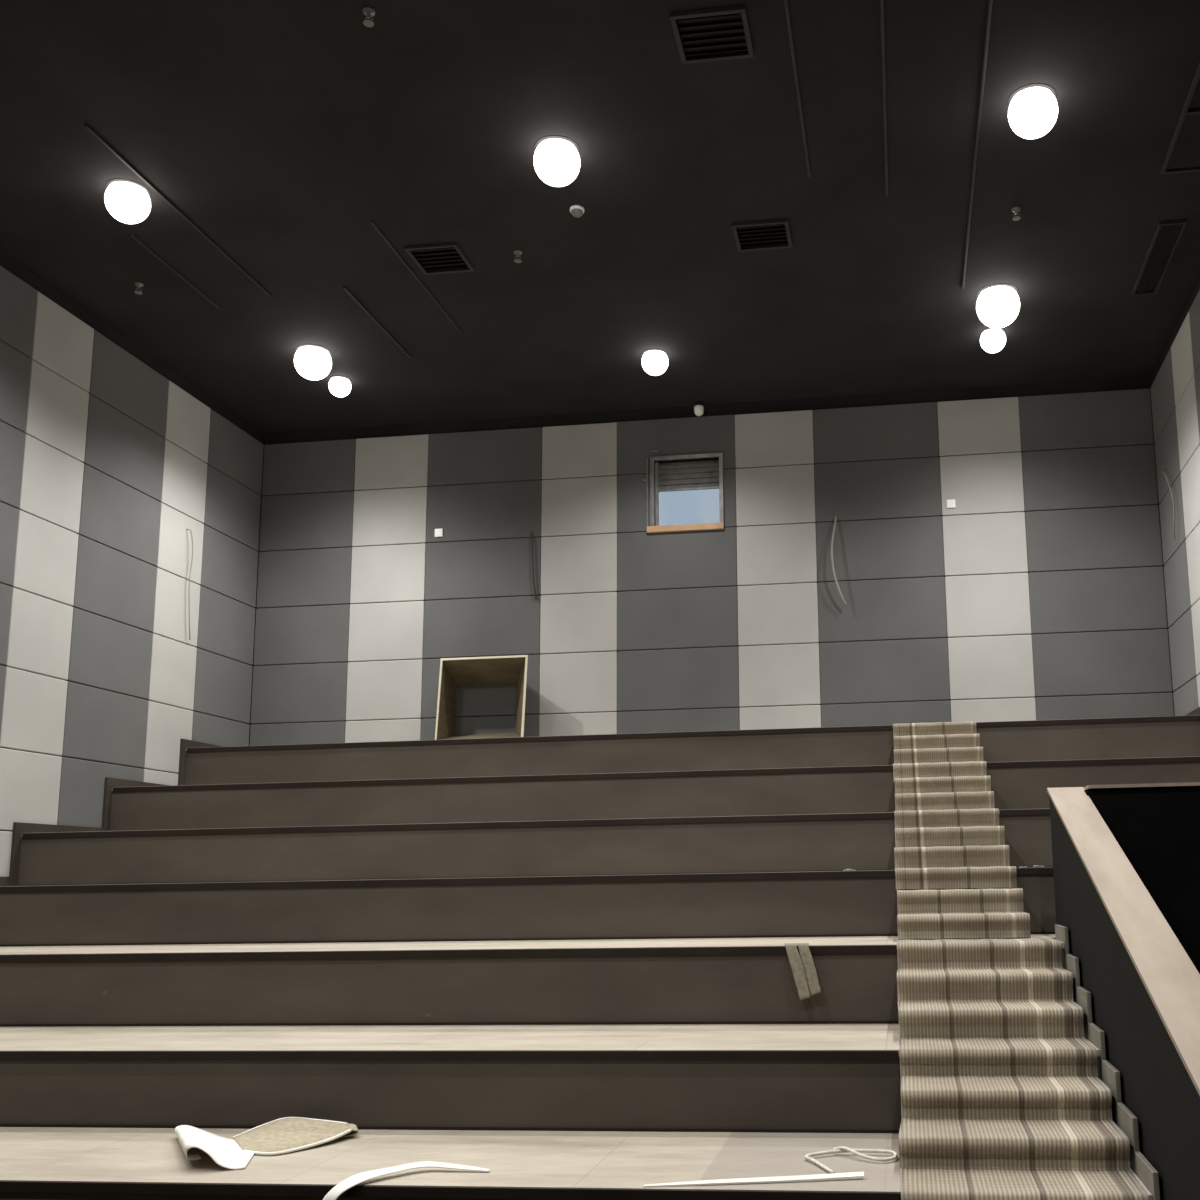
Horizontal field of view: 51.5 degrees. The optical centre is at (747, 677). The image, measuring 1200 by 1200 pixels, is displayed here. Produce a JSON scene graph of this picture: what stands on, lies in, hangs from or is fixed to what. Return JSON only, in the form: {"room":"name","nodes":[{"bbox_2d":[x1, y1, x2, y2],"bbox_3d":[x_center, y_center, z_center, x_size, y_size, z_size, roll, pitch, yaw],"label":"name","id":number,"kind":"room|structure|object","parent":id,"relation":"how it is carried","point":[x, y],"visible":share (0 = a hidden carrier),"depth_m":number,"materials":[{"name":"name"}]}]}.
{"room":"cinema auditorium","nodes":[
{"label":"cinema auditorium","id":0,"kind":"room"},
{"bbox_2d":[0,251,262,831],"bbox_3d":[-6.785,-0.802,5.574,0.196,6.950,16.960,-2,-10,7],"label":"wall","id":1,"kind":"structure","parent":0,"point":[6,262],"depth_m":11.75,"materials":[{"name":"black paint"}]},
{"bbox_2d":[0,266,37,735],"bbox_3d":[-6.165,-0.097,9.497,0.030,6.782,1.181,-2,-10,7],"label":"panel column","id":2,"kind":"structure","parent":1,"relation":"attached to","point":[18,299],"depth_m":10.24,"materials":[{"name":"grey fabric"}]},
{"bbox_2d":[0,291,93,876],"bbox_3d":[-6.044,0.059,10.447,0.030,6.782,0.753,-2,-10,7],"label":"panel column","id":3,"kind":"structure","parent":1,"relation":"attached to","point":[39,642],"depth_m":10.59,"materials":[{"name":"grey fabric"}]},
{"bbox_2d":[0,739,222,885],"bbox_3d":[-6.057,1.757,9.582,0.025,3.197,8.044,-2,-10,7],"label":"baseboard","id":4,"kind":"structure","parent":1,"relation":"attached to","point":[18,828],"depth_m":11.03,"materials":[{"name":"brown wood"}]},
{"bbox_2d":[57,330,168,827],"bbox_3d":[-5.923,0.216,11.395,0.030,6.782,1.179,-2,-10,7],"label":"panel column","id":5,"kind":"structure","parent":1,"relation":"attached to","point":[120,511],"depth_m":11.52,"materials":[{"name":"grey fabric"}]},
{"bbox_2d":[143,381,210,785],"bbox_3d":[-5.801,0.373,12.350,0.030,6.782,0.765,-2,-10,7],"label":"panel column","id":6,"kind":"structure","parent":1,"relation":"attached to","point":[173,663],"depth_m":12.54,"materials":[{"name":"grey fabric"}]},
{"bbox_2d":[186,529,192,639],"bbox_3d":[-5.754,-0.967,12.688,0.055,1.148,0.152,-4,-10,15],"label":"hanging cable","id":7,"kind":"object","parent":6,"relation":"hanging from","point":[186,529],"visible":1,"depth_m":12.66,"materials":[{"name":"white plastic"}]},
{"bbox_2d":[192,409,263,746],"bbox_3d":[-5.683,0.525,13.274,0.030,6.782,1.117,-2,-10,7],"label":"panel column","id":8,"kind":"structure","parent":1,"relation":"attached to","point":[226,625],"depth_m":13.49,"materials":[{"name":"grey fabric"}]},
{"bbox_2d":[0,0,1199,433],"bbox_3d":[-1.656,-4.418,6.164,10.640,0.200,18.630,-2,-10,7],"label":"ceiling","id":9,"kind":"structure","parent":0,"point":[280,129],"depth_m":9.53,"materials":[{"name":"black paint"}]},
{"bbox_2d":[104,179,150,223],"bbox_3d":[-4.723,-3.598,9.367,0.317,0.257,0.317,-2,-10,7],"label":"ceiling lamp","id":10,"kind":"object","parent":9,"relation":"attached to","point":[127,201],"visible":1,"depth_m":9.27,"materials":[{"name":"white glass"}]},
{"bbox_2d":[134,282,143,294],"bbox_3d":[-5.365,-3.429,10.833,0.076,0.086,0.076,-2,-10,7],"label":"sprinkler","id":11,"kind":"object","parent":9,"relation":"attached to","point":[139,285],"visible":1,"depth_m":10.82,"materials":[{"name":"grey metal"}]},
{"bbox_2d":[131,234,219,308],"bbox_3d":[-4.937,-3.500,10.655,0.022,0.018,1.300,-2,-10,7],"label":"conduit","id":12,"kind":"object","parent":9,"relation":"attached to","point":[132,235],"visible":1,"depth_m":10.58,"materials":[{"name":"black metal"}]},
{"bbox_2d":[85,124,270,296],"bbox_3d":[-4.459,-3.647,9.827,0.022,0.018,2.550,-2,-10,7],"label":"conduit","id":13,"kind":"object","parent":9,"relation":"attached to","point":[87,127],"visible":1,"depth_m":9.58,"materials":[{"name":"black metal"}]},
{"bbox_2d":[294,344,331,379],"bbox_3d":[-4.326,-3.110,12.232,0.355,0.289,0.355,-2,-10,7],"label":"ceiling lamp","id":14,"kind":"object","parent":9,"relation":"attached to","point":[311,361],"visible":1,"depth_m":12.12,"materials":[{"name":"white glass"}]},
{"bbox_2d":[329,376,350,396],"bbox_3d":[-4.289,-3.047,12.931,0.227,0.184,0.227,-2,-10,7],"label":"ceiling lamp","id":15,"kind":"object","parent":9,"relation":"attached to","point":[339,386],"visible":1,"depth_m":12.86,"materials":[{"name":"white glass"}]},
{"bbox_2d":[363,7,375,26],"bbox_3d":[-2.317,-4.035,7.518,0.076,0.086,0.076,-2,-10,7],"label":"sprinkler","id":16,"kind":"object","parent":9,"relation":"attached to","point":[369,12],"visible":1,"depth_m":7.51,"materials":[{"name":"grey metal"}]},
{"bbox_2d":[343,286,410,357],"bbox_3d":[-3.498,-3.355,11.673,0.022,0.018,1.500,-2,-10,7],"label":"conduit","id":17,"kind":"object","parent":9,"relation":"attached to","point":[344,287],"visible":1,"depth_m":11.59,"materials":[{"name":"black metal"}]},
{"bbox_2d":[370,221,462,333],"bbox_3d":[-2.894,-3.498,10.879,0.022,0.018,2.050,-2,-10,7],"label":"conduit","id":18,"kind":"object","parent":9,"relation":"attached to","point":[371,222],"visible":1,"depth_m":10.74,"materials":[{"name":"black metal"}]},
{"bbox_2d":[404,242,474,274],"bbox_3d":[-2.619,-3.566,10.467,0.450,0.030,0.450,-2,-10,7],"label":"ceiling vent","id":19,"kind":"object","parent":9,"relation":"in","point":[408,249],"visible":1,"depth_m":10.45,"materials":[{"name":"black metal"}]},
{"bbox_2d":[513,250,522,262],"bbox_3d":[-1.945,-3.561,10.398,0.076,0.086,0.076,-2,-10,7],"label":"sprinkler","id":20,"kind":"object","parent":9,"relation":"attached to","point":[517,253],"visible":1,"depth_m":10.39,"materials":[{"name":"grey metal"}]},
{"bbox_2d":[534,135,579,186],"bbox_3d":[-1.388,-3.719,8.937,0.336,0.273,0.336,-2,-10,7],"label":"ceiling lamp","id":21,"kind":"object","parent":9,"relation":"attached to","point":[556,158],"visible":1,"depth_m":8.83,"materials":[{"name":"white glass"}]},
{"bbox_2d":[570,205,583,217],"bbox_3d":[-1.356,-3.691,9.756,0.116,0.060,0.116,-2,-10,7],"label":"smoke detector","id":22,"kind":"object","parent":9,"relation":"attached to","point":[577,211],"visible":1,"depth_m":9.72,"materials":[{"name":"white plastic"}]},
{"bbox_2d":[642,349,667,375],"bbox_3d":[-0.940,-3.171,12.435,0.269,0.218,0.269,-2,-10,7],"label":"ceiling lamp","id":23,"kind":"object","parent":9,"relation":"attached to","point":[654,361],"visible":1,"depth_m":12.34,"materials":[{"name":"white glass"}]},
{"bbox_2d":[670,5,753,63],"bbox_3d":[-0.223,-4.057,7.771,0.470,0.030,0.450,-2,-10,7],"label":"ceiling vent","id":24,"kind":"object","parent":9,"relation":"in","point":[723,11],"visible":1,"depth_m":7.74,"materials":[{"name":"black metal"}]},
{"bbox_2d":[731,218,791,251],"bbox_3d":[0.120,-3.661,10.180,0.460,0.030,0.420,-2,-10,7],"label":"ceiling vent","id":25,"kind":"object","parent":9,"relation":"in","point":[741,248],"visible":1,"depth_m":10.17,"materials":[{"name":"black metal"}]},
{"bbox_2d":[784,0,810,177],"bbox_3d":[0.330,-3.989,8.276,0.022,0.018,2.200,-2,-10,7],"label":"conduit","id":26,"kind":"object","parent":9,"relation":"attached to","point":[785,1],"visible":1,"depth_m":8.26,"materials":[{"name":"black metal"}]},
{"bbox_2d":[880,0,887,195],"bbox_3d":[0.915,-3.998,8.280,0.022,0.018,2.750,-2,-10,7],"label":"conduit","id":27,"kind":"object","parent":9,"relation":"attached to","point":[881,1],"visible":1,"depth_m":8.34,"materials":[{"name":"black metal"}]},
{"bbox_2d":[961,0,992,288],"bbox_3d":[1.698,-3.857,9.204,0.022,0.018,4.000,-2,-10,7],"label":"conduit","id":28,"kind":"object","parent":9,"relation":"attached to","point":[990,1],"visible":1,"depth_m":8.81,"materials":[{"name":"black metal"}]},
{"bbox_2d":[980,327,1005,352],"bbox_3d":[2.406,-3.296,12.077,0.250,0.203,0.250,-2,-10,7],"label":"ceiling lamp","id":29,"kind":"object","parent":9,"relation":"attached to","point":[992,340],"visible":0.98,"depth_m":12.00,"materials":[{"name":"white glass"}]},
{"bbox_2d":[976,283,1019,327],"bbox_3d":[2.290,-3.371,11.262,0.394,0.320,0.394,-2,-10,7],"label":"ceiling lamp","id":30,"kind":"object","parent":9,"relation":"attached to","point":[998,305],"visible":1,"depth_m":11.13,"materials":[{"name":"white glass"}]},
{"bbox_2d":[1011,206,1020,220],"bbox_3d":[2.151,-3.720,9.864,0.076,0.086,0.076,-2,-10,7],"label":"sprinkler","id":31,"kind":"object","parent":9,"relation":"attached to","point":[1016,209],"visible":1,"depth_m":9.85,"materials":[{"name":"grey metal"}]},
{"bbox_2d":[1008,83,1057,138],"bbox_3d":[1.960,-3.857,8.456,0.336,0.273,0.336,-2,-10,7],"label":"ceiling lamp","id":32,"kind":"object","parent":9,"relation":"attached to","point":[1033,109],"visible":1,"depth_m":8.35,"materials":[{"name":"white glass"}]},
{"bbox_2d":[1132,219,1186,295],"bbox_3d":[3.560,-3.635,10.692,0.220,0.030,1.250,-2,-10,7],"label":"ceiling vent","id":33,"kind":"object","parent":9,"relation":"in","point":[1183,223],"visible":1,"depth_m":10.62,"materials":[{"name":"black metal"}]},
{"bbox_2d":[1160,62,1199,174],"bbox_3d":[3.342,-3.975,8.631,0.590,0.030,1.450,-2,-10,7],"label":"ceiling hatch","id":34,"kind":"object","parent":9,"relation":"attached to","point":[1183,153],"visible":1,"depth_m":9.00,"materials":[{"name":"black metal"}]},
{"bbox_2d":[249,376,1174,743],"bbox_3d":[-0.603,0.390,13.355,10.500,6.950,0.196,-2,-10,7],"label":"wall","id":35,"kind":"structure","parent":0,"point":[1018,391],"depth_m":13.72,"materials":[{"name":"black paint"}]},
{"bbox_2d":[249,439,355,745],"bbox_3d":[-5.065,-0.928,14.022,1.121,3.690,0.030,-2,-10,7],"label":"panel column","id":36,"kind":"structure","parent":35,"relation":"attached to","point":[303,691],"depth_m":14.01,"materials":[{"name":"grey fabric"}]},
{"bbox_2d":[345,434,428,742],"bbox_3d":[-4.072,-0.965,13.901,0.875,3.690,0.030,-2,-10,7],"label":"panel column","id":37,"kind":"structure","parent":35,"relation":"attached to","point":[378,690],"depth_m":13.89,"materials":[{"name":"grey fabric"}]},
{"bbox_2d":[421,427,541,739],"bbox_3d":[-2.971,-1.007,13.768,1.339,3.690,0.030,-2,-10,7],"label":"panel column","id":38,"kind":"structure","parent":35,"relation":"attached to","point":[502,625],"depth_m":13.79,"materials":[{"name":"grey fabric"}]},
{"bbox_2d":[435,529,442,536],"bbox_3d":[-3.498,-1.643,13.915,0.094,0.094,0.017,-2,-10,7],"label":"cover plate","id":39,"kind":"object","parent":38,"relation":"attached to","point":[438,532],"visible":1,"depth_m":13.90,"materials":[{"name":"white plastic"}]},
{"bbox_2d":[531,531,536,599],"bbox_3d":[-2.385,-1.254,13.693,0.086,0.788,0.039,-4,-10,15],"label":"hanging cable","id":40,"kind":"object","parent":38,"relation":"hanging from","point":[531,531],"visible":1,"depth_m":13.67,"materials":[{"name":"grey plastic"}]},
{"bbox_2d":[539,422,616,735],"bbox_3d":[-1.874,-1.048,13.635,0.866,3.690,0.030,-2,-10,7],"label":"panel column","id":41,"kind":"structure","parent":35,"relation":"attached to","point":[574,682],"depth_m":13.63,"materials":[{"name":"grey fabric"}]},
{"bbox_2d":[617,415,739,733],"bbox_3d":[-0.781,-1.089,13.502,1.333,3.690,0.030,-2,-10,7],"label":"panel column","id":42,"kind":"structure","parent":35,"relation":"attached to","point":[693,678],"depth_m":13.45,"materials":[{"name":"grey fabric"}]},
{"bbox_2d":[643,450,724,532],"bbox_3d":[-0.706,-2.069,13.743,0.905,0.952,0.275,-2,-10,7],"label":"window","id":43,"kind":"structure","parent":35,"relation":"in","point":[686,495],"depth_m":13.72,"materials":[{"name":"glass"}]},
{"bbox_2d":[694,405,703,415],"bbox_3d":[-0.544,-2.983,13.717,0.112,0.140,0.161,-2,-10,7],"label":"sensor","id":44,"kind":"object","parent":35,"relation":"attached to","point":[698,409],"visible":1,"depth_m":13.65,"materials":[{"name":"white plastic"}]},
{"bbox_2d":[735,410,820,729],"bbox_3d":[0.315,-1.130,13.369,0.870,3.690,0.030,-2,-10,7],"label":"panel column","id":45,"kind":"structure","parent":35,"relation":"attached to","point":[770,674],"depth_m":13.36,"materials":[{"name":"grey fabric"}]},
{"bbox_2d":[813,402,950,726],"bbox_3d":[1.423,-1.172,13.235,1.357,3.690,0.030,-2,-10,7],"label":"panel column","id":46,"kind":"structure","parent":35,"relation":"attached to","point":[892,670],"depth_m":13.22,"materials":[{"name":"grey fabric"}]},
{"bbox_2d":[831,516,845,604],"bbox_3d":[0.960,-1.274,13.206,0.121,1.004,0.135,-10,-13,42],"label":"hanging cable","id":47,"kind":"object","parent":46,"relation":"hanging from","point":[835,519],"visible":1,"depth_m":13.16,"materials":[{"name":"white plastic"}]},
{"bbox_2d":[937,397,1035,721],"bbox_3d":[2.531,-1.213,13.100,0.872,3.690,0.030,-2,-10,7],"label":"panel column","id":48,"kind":"structure","parent":35,"relation":"attached to","point":[990,665],"depth_m":13.09,"materials":[{"name":"grey fabric"}]},
{"bbox_2d":[946,499,955,507],"bbox_3d":[2.183,-1.874,13.229,0.094,0.094,0.017,-2,-10,7],"label":"cover plate","id":49,"kind":"object","parent":48,"relation":"attached to","point":[950,503],"visible":1,"depth_m":13.22,"materials":[{"name":"white plastic"}]},
{"bbox_2d":[1019,389,1173,719],"bbox_3d":[3.651,-1.255,12.964,1.380,3.690,0.030,-2,-10,7],"label":"panel column","id":50,"kind":"structure","parent":35,"relation":"attached to","point":[1066,664],"depth_m":12.95,"materials":[{"name":"grey fabric"}]},
{"bbox_2d":[1152,279,1199,383],"bbox_3d":[3.437,-1.186,4.333,0.196,6.950,16.960,-2,-10,7],"label":"wall","id":51,"kind":"structure","parent":0,"point":[1197,288],"depth_m":11.99,"materials":[{"name":"black paint"}]},
{"bbox_2d":[1150,348,1198,715],"bbox_3d":[4.312,0.158,12.106,0.030,6.782,1.027,-2,-10,7],"label":"panel column","id":52,"kind":"structure","parent":51,"relation":"attached to","point":[1181,642],"depth_m":12.33,"materials":[{"name":"grey fabric"}]},
{"bbox_2d":[1162,469,1174,540],"bbox_3d":[4.198,-1.749,12.261,0.051,0.815,0.405,-3,-10,12],"label":"hanging cable","id":53,"kind":"object","parent":52,"relation":"hanging from","point":[1165,469],"visible":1,"depth_m":12.08,"materials":[{"name":"grey plastic"}]},
{"bbox_2d":[1171,312,1199,706],"bbox_3d":[4.198,0.010,11.210,0.030,6.782,0.797,-2,-10,7],"label":"panel column","id":54,"kind":"structure","parent":51,"relation":"attached to","point":[1181,348],"depth_m":11.56,"materials":[{"name":"grey fabric"}]},
{"bbox_2d":[1186,707,1199,714],"bbox_3d":[4.141,0.893,10.690,0.025,1.475,3.607,-2,-10,7],"label":"baseboard","id":55,"kind":"structure","parent":51,"relation":"attached to","point":[1196,711],"depth_m":11.59,"materials":[{"name":"wood"}]},
{"bbox_2d":[1189,290,1199,439],"bbox_3d":[4.074,-0.150,10.241,0.030,6.782,1.177,-2,-10,7],"label":"panel column","id":56,"kind":"structure","parent":51,"relation":"attached to","point":[1194,312],"depth_m":11.15,"materials":[{"name":"grey fabric"}]},
{"bbox_3d":[-1.534,2.634,4.986,10.640,0.200,18.630,-2,-10,7],"label":"floor","id":57,"kind":"structure","parent":0,"visible":0},
{"bbox_2d":[0,867,1055,946],"bbox_3d":[-1.083,2.288,8.798,10.038,1.722,1.133,-2,-10,7],"label":"tier","id":58,"kind":"object","parent":57,"relation":"on","point":[864,902],"visible":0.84,"depth_m":8.45,"materials":[{"name":"brown wood"}]},
{"bbox_2d":[893,721,1016,889],"bbox_3d":[1.609,0.966,10.231,0.788,1.537,4.256,-2,-10,7],"label":"carpet runner","id":59,"kind":"object","parent":58,"relation":"on","point":[949,835],"visible":1,"depth_m":9.24,"materials":[{"name":"beige carpet"}]},
{"bbox_2d":[0,934,1064,1026],"bbox_3d":[-1.222,2.307,7.647,10.038,1.310,1.174,-2,-10,7],"label":"tier","id":60,"kind":"object","parent":57,"relation":"on","point":[686,980],"depth_m":7.29,"materials":[{"name":"brown wood"}]},
{"bbox_3d":[1.318,1.475,7.671,0.752,0.285,0.714,-2,-10,7],"label":"step block","id":61,"kind":"object","parent":60,"relation":"on","visible":0},
{"bbox_2d":[897,888,1030,939],"bbox_3d":[1.320,1.461,7.649,0.776,0.289,0.766,-2,-10,7],"label":"carpet runner","id":62,"kind":"object","parent":61,"relation":"on","point":[949,913],"visible":1,"depth_m":7.33,"materials":[{"name":"beige carpet"}]},
{"bbox_2d":[17,808,1052,885],"bbox_3d":[-0.947,2.252,9.936,10.038,2.163,1.145,-2,-10,7],"label":"tier","id":63,"kind":"object","parent":57,"relation":"on","point":[840,841],"visible":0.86,"depth_m":9.65,"materials":[{"name":"brown wood"}]},
{"bbox_2d":[0,1024,1100,1132],"bbox_3d":[-2.311,2.391,6.673,8.106,0.860,1.113,-2,-10,7],"label":"tier","id":64,"kind":"object","parent":57,"relation":"on","point":[790,1078],"visible":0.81,"depth_m":6.13,"materials":[{"name":"brown wood"}]},
{"bbox_2d":[0,1127,1152,1199],"bbox_3d":[-2.453,2.373,5.507,8.106,0.518,1.236,-2,-10,7],"label":"tier","id":65,"kind":"object","parent":57,"relation":"on","point":[37,1163],"depth_m":5.21,"materials":[{"name":"brown wood"}]},
{"bbox_2d":[175,1125,253,1169],"bbox_3d":[-2.410,2.116,5.645,0.354,0.098,0.939,4,-11,-28],"label":"paper","id":66,"kind":"object","parent":65,"relation":"on","point":[225,1152],"visible":0.97,"depth_m":5.49,"materials":[{"name":"white paper"}]},
{"bbox_2d":[232,1117,358,1155],"bbox_3d":[-2.182,2.156,5.826,0.513,0.074,0.547,-7,-11,31],"label":"carpet offcut","id":67,"kind":"object","parent":65,"relation":"on","point":[284,1135],"visible":1,"depth_m":5.80,"materials":[{"name":"beige carpet"}]},
{"bbox_2d":[805,1146,897,1173],"bbox_3d":[0.412,2.025,5.207,0.438,0.037,0.300,7,-12,-39],"label":"wire loop","id":68,"kind":"object","parent":65,"relation":"on","point":[841,1149],"visible":0.99,"depth_m":5.27,"materials":[{"name":"white plastic"}]},
{"bbox_2d":[897,938,1148,1199],"bbox_3d":[1.077,1.786,5.051,0.918,1.207,4.334,-2,-10,7],"label":"carpet runner","id":69,"kind":"object","parent":65,"relation":"on","point":[1004,1097],"visible":1,"depth_m":5.52,"materials":[{"name":"beige carpet"}]},
{"bbox_2d":[109,756,1199,830],"bbox_3d":[-0.808,2.208,11.091,10.038,2.625,1.163,-2,-10,7],"label":"tier","id":70,"kind":"object","parent":57,"relation":"on","point":[1017,784],"visible":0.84,"depth_m":10.79,"materials":[{"name":"brown wood"}]},
{"bbox_2d":[184,715,1199,784],"bbox_3d":[-0.663,2.161,12.299,10.038,3.112,1.248,-2,-10,7],"label":"tier","id":71,"kind":"object","parent":57,"relation":"on","point":[1157,736],"visible":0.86,"depth_m":11.94,"materials":[{"name":"brown wood"}]},
{"bbox_2d":[435,655,527,739],"bbox_3d":[-2.812,0.289,13.290,1.011,0.976,0.437,-2,-10,7],"label":"box","id":72,"kind":"object","parent":71,"relation":"on","point":[489,669],"visible":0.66,"depth_m":13.29,"materials":[{"name":"brown wood"}]},
{"bbox_2d":[1047,782,1199,1199],"bbox_3d":[2.479,1.296,4.685,1.905,2.203,5.410,-2,-10,7],"label":"wall","id":73,"kind":"structure","parent":57,"relation":"on","point":[1126,857],"depth_m":5.68,"materials":[{"name":"black paint"}]},
{"bbox_2d":[1055,925,1159,1199],"bbox_3d":[1.627,1.866,5.511,0.022,1.379,3.382,-2,-10,7],"label":"baseboard","id":74,"kind":"structure","parent":73,"relation":"attached to","point":[1122,1116],"depth_m":5.41,"materials":[{"name":"grey wood"}]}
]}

